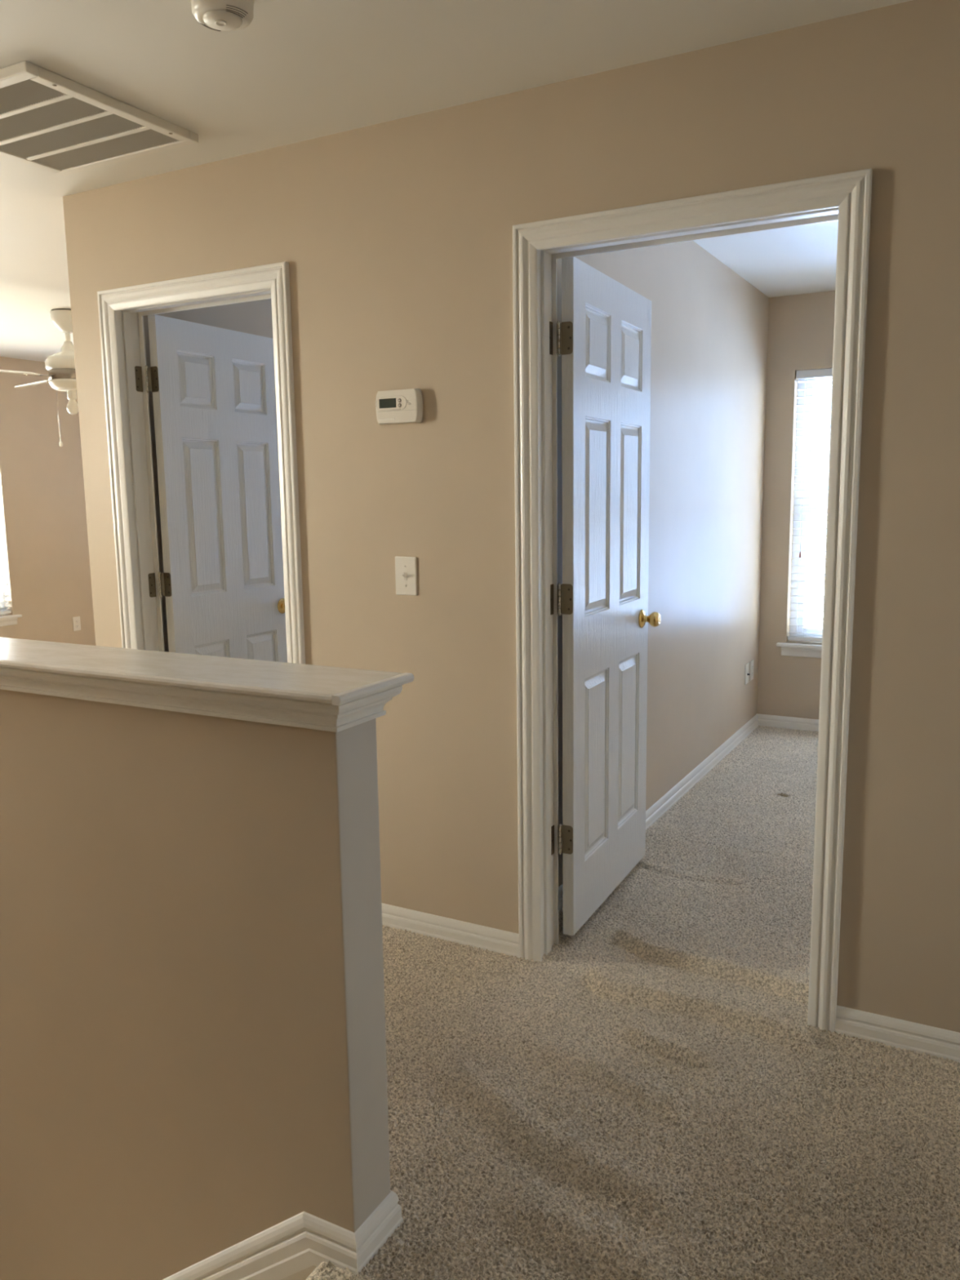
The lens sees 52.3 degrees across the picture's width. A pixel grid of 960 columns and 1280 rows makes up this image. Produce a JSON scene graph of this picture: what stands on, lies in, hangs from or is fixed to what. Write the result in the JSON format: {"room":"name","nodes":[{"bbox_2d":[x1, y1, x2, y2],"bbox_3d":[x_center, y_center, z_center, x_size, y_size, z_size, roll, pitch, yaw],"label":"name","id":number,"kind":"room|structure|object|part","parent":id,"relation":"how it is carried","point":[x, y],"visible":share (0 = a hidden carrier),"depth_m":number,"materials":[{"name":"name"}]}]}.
{"room":"upstairs hallway landing","nodes":[
{"label":"upstairs hallway landing","id":0,"kind":"room"},
{"bbox_2d":[0,356,95,645],"bbox_3d":[-4.062,-0.780,6.771,0.150,2.477,5.750,4,10,28],"label":"wall","id":1,"kind":"structure","parent":0,"point":[45,537],"depth_m":7.70,"materials":[{"name":"beige paint"}]},
{"bbox_2d":[0,555,22,626],"bbox_3d":[-3.985,-0.821,6.855,0.190,1.608,1.476,4,10,28],"label":"window","id":2,"kind":"structure","parent":1,"relation":"in","point":[6,620],"depth_m":7.52,"materials":[{"name":"white plastic"}]},
{"bbox_3d":[-4.043,-0.864,6.880,0.060,1.530,1.380,4,10,28],"label":"frame","id":3,"kind":"part","parent":2,"relation":"part of","materials":[{"name":"white plastic"}]},
{"bbox_2d":[0,499,11,614],"bbox_3d":[-3.973,-0.864,6.841,0.057,1.517,1.368,4,10,28],"label":"window blind","id":4,"kind":"object","parent":2,"relation":"attached to","point":[6,611],"visible":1,"depth_m":7.48,"materials":[{"name":"white plastic"}]},
{"bbox_3d":[-3.962,-0.125,6.952,0.054,0.022,1.368,4,10,28],"label":"rail","id":5,"kind":"part","parent":4,"relation":"part of","materials":[{"name":"white"}]},
{"bbox_3d":[-3.948,-0.090,6.950,0.130,0.020,1.476,4,10,28],"label":"sill","id":6,"kind":"part","parent":2,"relation":"part of","materials":[{"name":"white wood"}]},
{"bbox_2d":[72,616,80,631],"bbox_3d":[-3.321,-0.134,8.056,0.008,0.116,0.072,4,10,28],"label":"wall outlet","id":7,"kind":"object","parent":1,"relation":"attached to","point":[76,620],"visible":1,"depth_m":8.05,"materials":[{"name":"beige plastic"}]},
{"bbox_2d":[0,688,403,1279],"bbox_3d":[-1.812,1.956,2.861,3.733,3.930,0.151,4,10,28],"label":"wall","id":8,"kind":"structure","parent":0,"point":[193,1040],"depth_m":1.91,"materials":[{"name":"beige paint"}]},
{"bbox_2d":[0,637,413,732],"bbox_3d":[-1.825,0.000,2.558,3.768,0.072,0.220,4,10,28],"label":"half wall cap","id":9,"kind":"object","parent":8,"relation":"on","point":[310,696],"visible":1,"depth_m":1.78,"materials":[{"name":"white wood"}]},
{"bbox_3d":[-1.832,0.007,2.563,3.752,0.056,0.189,4,10,28],"label":"moulding","id":10,"kind":"part","parent":9,"relation":"part of","materials":[{"name":"white wood"}]},
{"bbox_2d":[280,1265,316,1279],"bbox_3d":[-1.693,2.497,2.808,3.255,2.904,0.008,4,10,28],"label":"stair stringer","id":11,"kind":"object","parent":8,"relation":"attached to","point":[303,1274],"visible":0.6,"depth_m":1.85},
{"bbox_2d":[143,298,272,652],"bbox_3d":[-0.356,-0.647,5.538,0.115,2.477,4.185,4,10,28],"label":"wall","id":12,"kind":"structure","parent":0,"point":[254,317],"depth_m":3.98,"materials":[{"name":"beige paint"}]},
{"bbox_2d":[305,1262,374,1279],"bbox_3d":[-2.038,2.546,2.423,3.700,2.899,1.030,4,10,28],"label":"staircase","id":13,"kind":"structure","parent":0,"point":[313,1273],"depth_m":1.78,"materials":[{"name":"beige carpet"}]},
{"bbox_2d":[0,0,911,362],"bbox_3d":[-1.364,-1.260,1.060,10.250,0.100,13.050,4,10,28],"label":"ceiling","id":14,"kind":"structure","parent":0,"point":[301,70],"depth_m":2.44,"materials":[{"name":"paint"}]},
{"bbox_2d":[0,308,78,446],"bbox_3d":[-2.360,-1.502,5.642,0.989,0.760,0.989,-1,9,-2],"label":"ceiling fan","id":15,"kind":"object","parent":14,"relation":"hanging from","point":[60,366],"visible":0.66,"depth_m":5.54,"materials":[{"name":"white metal"}]},
{"bbox_3d":[-2.651,-1.469,5.326,0.134,0.032,0.460,7,12,42],"label":"blade","id":16,"kind":"part","parent":15,"relation":"part of","materials":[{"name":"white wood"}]},
{"bbox_3d":[-2.677,-1.559,5.927,0.460,0.032,0.134,7,12,42],"label":"blade","id":17,"kind":"part","parent":15,"relation":"part of","materials":[{"name":"white wood"}]},
{"bbox_3d":[-2.440,-1.297,5.661,0.007,0.300,0.003,4,10,28],"label":"pull chain","id":18,"kind":"part","parent":15,"relation":"part of","materials":[{"name":"silver metal"}]},
{"bbox_2d":[66,390,77,399],"bbox_3d":[-2.359,-1.417,5.654,0.052,0.052,0.052,4,10,28],"label":"ceiling fan light","id":19,"kind":"object","parent":15,"relation":"attached to","point":[72,394],"depth_m":5.63,"materials":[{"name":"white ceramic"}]},
{"bbox_3d":[-2.358,-1.351,5.665,0.068,0.090,0.068,4,10,28],"label":"light bulb","id":20,"kind":"part","parent":15,"relation":"part of","materials":[{"name":"white glass"}]},
{"bbox_2d":[0,60,198,176],"bbox_3d":[-1.228,-1.457,2.775,0.590,0.027,0.580,4,10,28],"label":"ceiling vent","id":21,"kind":"object","parent":14,"relation":"in","point":[51,122],"visible":1,"depth_m":2.76,"materials":[{"name":"white metal"}]},
{"bbox_3d":[-1.322,-1.425,2.604,0.518,0.009,0.114,4,10,28],"label":"louver panel","id":22,"kind":"part","parent":21,"relation":"part of","materials":[{"name":"grey metal"}]},
{"bbox_3d":[-1.259,-1.444,2.718,0.518,0.009,0.114,4,10,28],"label":"louver panel","id":23,"kind":"part","parent":21,"relation":"part of","materials":[{"name":"grey metal"}]},
{"bbox_3d":[-1.196,-1.462,2.832,0.518,0.009,0.114,4,10,28],"label":"louver panel","id":24,"kind":"part","parent":21,"relation":"part of","materials":[{"name":"grey metal"}]},
{"bbox_3d":[-1.133,-1.480,2.946,0.518,0.009,0.114,4,10,28],"label":"louver panel","id":25,"kind":"part","parent":21,"relation":"part of","materials":[{"name":"grey metal"}]},
{"bbox_2d":[191,0,254,31],"bbox_3d":[-0.547,-1.341,2.078,0.138,0.067,0.138,4,10,28],"label":"smoke detector","id":26,"kind":"object","parent":14,"relation":"attached to","point":[228,15],"visible":1,"depth_m":2.05,"materials":[{"name":"beige plastic"}]},
{"bbox_2d":[62,0,959,1032],"bbox_3d":[1.349,-0.168,2.198,6.335,2.477,0.115,4,10,28],"label":"wall","id":27,"kind":"structure","parent":0,"point":[395,237],"depth_m":2.75,"materials":[{"name":"beige paint"}]},
{"bbox_2d":[97,261,305,664],"bbox_3d":[-0.922,-0.151,3.450,0.842,2.135,0.152,4,10,28],"label":"door frame","id":28,"kind":"structure","parent":27,"relation":"attached to","point":[122,310],"depth_m":3.45,"materials":[{"name":"white wood"}]},
{"bbox_3d":[-0.890,-0.161,3.508,0.842,2.135,0.018,4,10,28],"label":"casing","id":29,"kind":"part","parent":28,"relation":"part of","materials":[{"name":"white wood"}]},
{"bbox_2d":[134,314,287,662],"bbox_3d":[-1.025,-0.221,3.963,0.173,2.015,0.759,4,10,28],"label":"door","id":30,"kind":"structure","parent":27,"relation":"in","point":[221,583],"depth_m":3.85,"materials":[{"name":"white paint"},{"name":"nickel"},{"name":"polished brass"}]},
{"bbox_2d":[375,388,422,424],"bbox_3d":[-0.242,-0.694,2.907,0.157,0.097,0.029,4,10,28],"label":"wall thermostat","id":31,"kind":"object","parent":27,"relation":"attached to","point":[400,406],"visible":1,"depth_m":2.89,"materials":[{"name":"beige plastic"}]},
{"bbox_2d":[395,556,417,595],"bbox_3d":[-0.231,-0.195,2.984,0.076,0.118,0.023,4,10,28],"label":"light switch","id":32,"kind":"object","parent":27,"relation":"attached to","point":[405,566],"visible":1,"depth_m":2.99,"materials":[{"name":"beige plastic"}]},
{"bbox_2d":[381,902,519,957],"bbox_3d":[-0.223,0.917,3.160,0.786,0.089,0.016,4,10,28],"label":"baseboard","id":33,"kind":"structure","parent":27,"relation":"attached to","point":[497,940],"depth_m":3.08,"materials":[{"name":"white wood"}]},
{"bbox_2d":[549,257,661,935],"bbox_3d":[0.410,-0.129,3.217,0.174,2.015,0.810,4,10,28],"label":"door","id":34,"kind":"structure","parent":27,"relation":"in","point":[604,332],"depth_m":3.11,"materials":[{"name":"white wood"}]},
{"bbox_3d":[0.621,-0.073,3.472,0.038,0.054,0.054,4,10,28],"label":"knob","id":35,"kind":"part","parent":34,"relation":"part of","materials":[{"name":"gold metal"}]},
{"bbox_2d":[512,168,872,1032],"bbox_3d":[0.539,-0.054,2.661,0.913,2.135,0.152,4,10,28],"label":"door frame","id":36,"kind":"structure","parent":27,"relation":"attached to","point":[845,197],"depth_m":2.54,"materials":[{"name":"white wood"}]},
{"bbox_3d":[0.571,-0.063,2.719,0.913,2.135,0.018,4,10,28],"label":"casing","id":37,"kind":"part","parent":36,"relation":"part of","materials":[{"name":"white wood"}]},
{"bbox_2d":[835,1004,959,1062],"bbox_3d":[2.477,1.098,1.702,3.535,0.089,0.016,4,10,28],"label":"baseboard","id":38,"kind":"structure","parent":27,"relation":"attached to","point":[890,1031],"depth_m":2.46,"materials":[{"name":"white wood"}]},
{"bbox_2d":[311,724,959,1279],"bbox_3d":[-1.339,1.323,1.427,9.950,0.286,12.800,4,10,28],"label":"floor","id":39,"kind":"structure","parent":0,"point":[654,1095],"depth_m":2.28,"materials":[{"name":"beige carpet"}]},
{"bbox_2d":[556,240,768,887],"bbox_3d":[0.831,-0.481,4.323,0.115,2.477,3.165,4,10,28],"label":"wall","id":40,"kind":"structure","parent":0,"point":[709,324],"depth_m":4.50,"materials":[{"name":"beige paint"}]},
{"bbox_2d":[558,713,818,911],"bbox_3d":[2.582,0.809,3.607,3.791,0.089,3.090,4,10,28],"label":"baseboard","id":41,"kind":"structure","parent":40,"relation":"attached to","point":[656,811],"depth_m":5.03,"materials":[{"name":"white wood"}]},
{"bbox_2d":[744,662,749,684],"bbox_3d":[1.517,0.192,5.537,0.017,0.116,0.072,4,10,28],"label":"cable wall plate","id":42,"kind":"object","parent":40,"relation":"attached to","point":[746,676],"visible":1,"depth_m":5.53,"materials":[{"name":"beige plastic"}]},
{"bbox_2d":[749,659,754,680],"bbox_3d":[1.570,0.175,5.643,0.008,0.116,0.072,4,10,28],"label":"wall outlet","id":43,"kind":"object","parent":40,"relation":"attached to","point":[751,677],"visible":1,"depth_m":5.63,"materials":[{"name":"beige plastic"}]},
{"bbox_2d":[756,290,835,719],"bbox_3d":[2.616,-0.643,5.225,5.635,2.477,0.150,4,10,28],"label":"wall","id":44,"kind":"structure","parent":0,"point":[801,327],"depth_m":5.61,"materials":[{"name":"beige paint"}]},
{"bbox_2d":[776,377,831,657],"bbox_3d":[2.437,-0.673,5.290,1.551,1.618,0.190,4,10,28],"label":"window","id":45,"kind":"structure","parent":44,"relation":"attached to","point":[801,650],"depth_m":5.65,"materials":[{"name":"white plastic"}]},
{"bbox_3d":[2.434,0.065,5.375,1.551,0.020,0.130,4,10,28],"label":"sill","id":46,"kind":"part","parent":45,"relation":"part of","materials":[{"name":"white wood"}]},
{"bbox_3d":[2.155,-0.385,5.556,0.656,0.736,0.022,4,10,28],"label":"sash","id":47,"kind":"part","parent":45,"relation":"part of","materials":[{"name":"white plastic"}]},
{"bbox_3d":[2.155,-1.088,5.470,0.656,0.760,0.022,4,10,28],"label":"sash","id":48,"kind":"part","parent":45,"relation":"part of","materials":[{"name":"white plastic"}]},
{"bbox_2d":[787,368,832,641],"bbox_3d":[2.427,-0.715,5.266,1.443,1.527,0.067,4,10,28],"label":"window blind","id":49,"kind":"object","parent":44,"relation":"attached to","point":[827,372],"visible":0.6,"depth_m":5.54,"materials":[{"name":"white plastic"}]},
{"bbox_3d":[1.826,-0.982,5.524,0.002,0.980,0.002,4,10,28],"label":"pull cord","id":50,"kind":"part","parent":49,"relation":"part of","materials":[{"name":"white plastic"}]},
{"bbox_3d":[2.440,0.029,5.382,1.443,0.022,0.054,4,10,28],"label":"rail","id":51,"kind":"part","parent":49,"relation":"part of","materials":[{"name":"white plastic"}]},
{"bbox_3d":[1.875,-0.742,5.571,0.002,1.470,0.057,4,10,28],"label":"ladder cord","id":52,"kind":"part","parent":49,"relation":"part of","materials":[{"name":"white fabric"}]},
{"label":"outside","id":53,"kind":"structure","parent":0,"visible":0},
{"bbox_2d":[804,514,826,628],"bbox_3d":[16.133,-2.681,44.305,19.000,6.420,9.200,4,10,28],"label":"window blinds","id":54,"kind":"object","parent":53,"point":[811,517],"visible":0.06,"depth_m":40.88,"materials":[{"name":"white plastic"}]}
]}

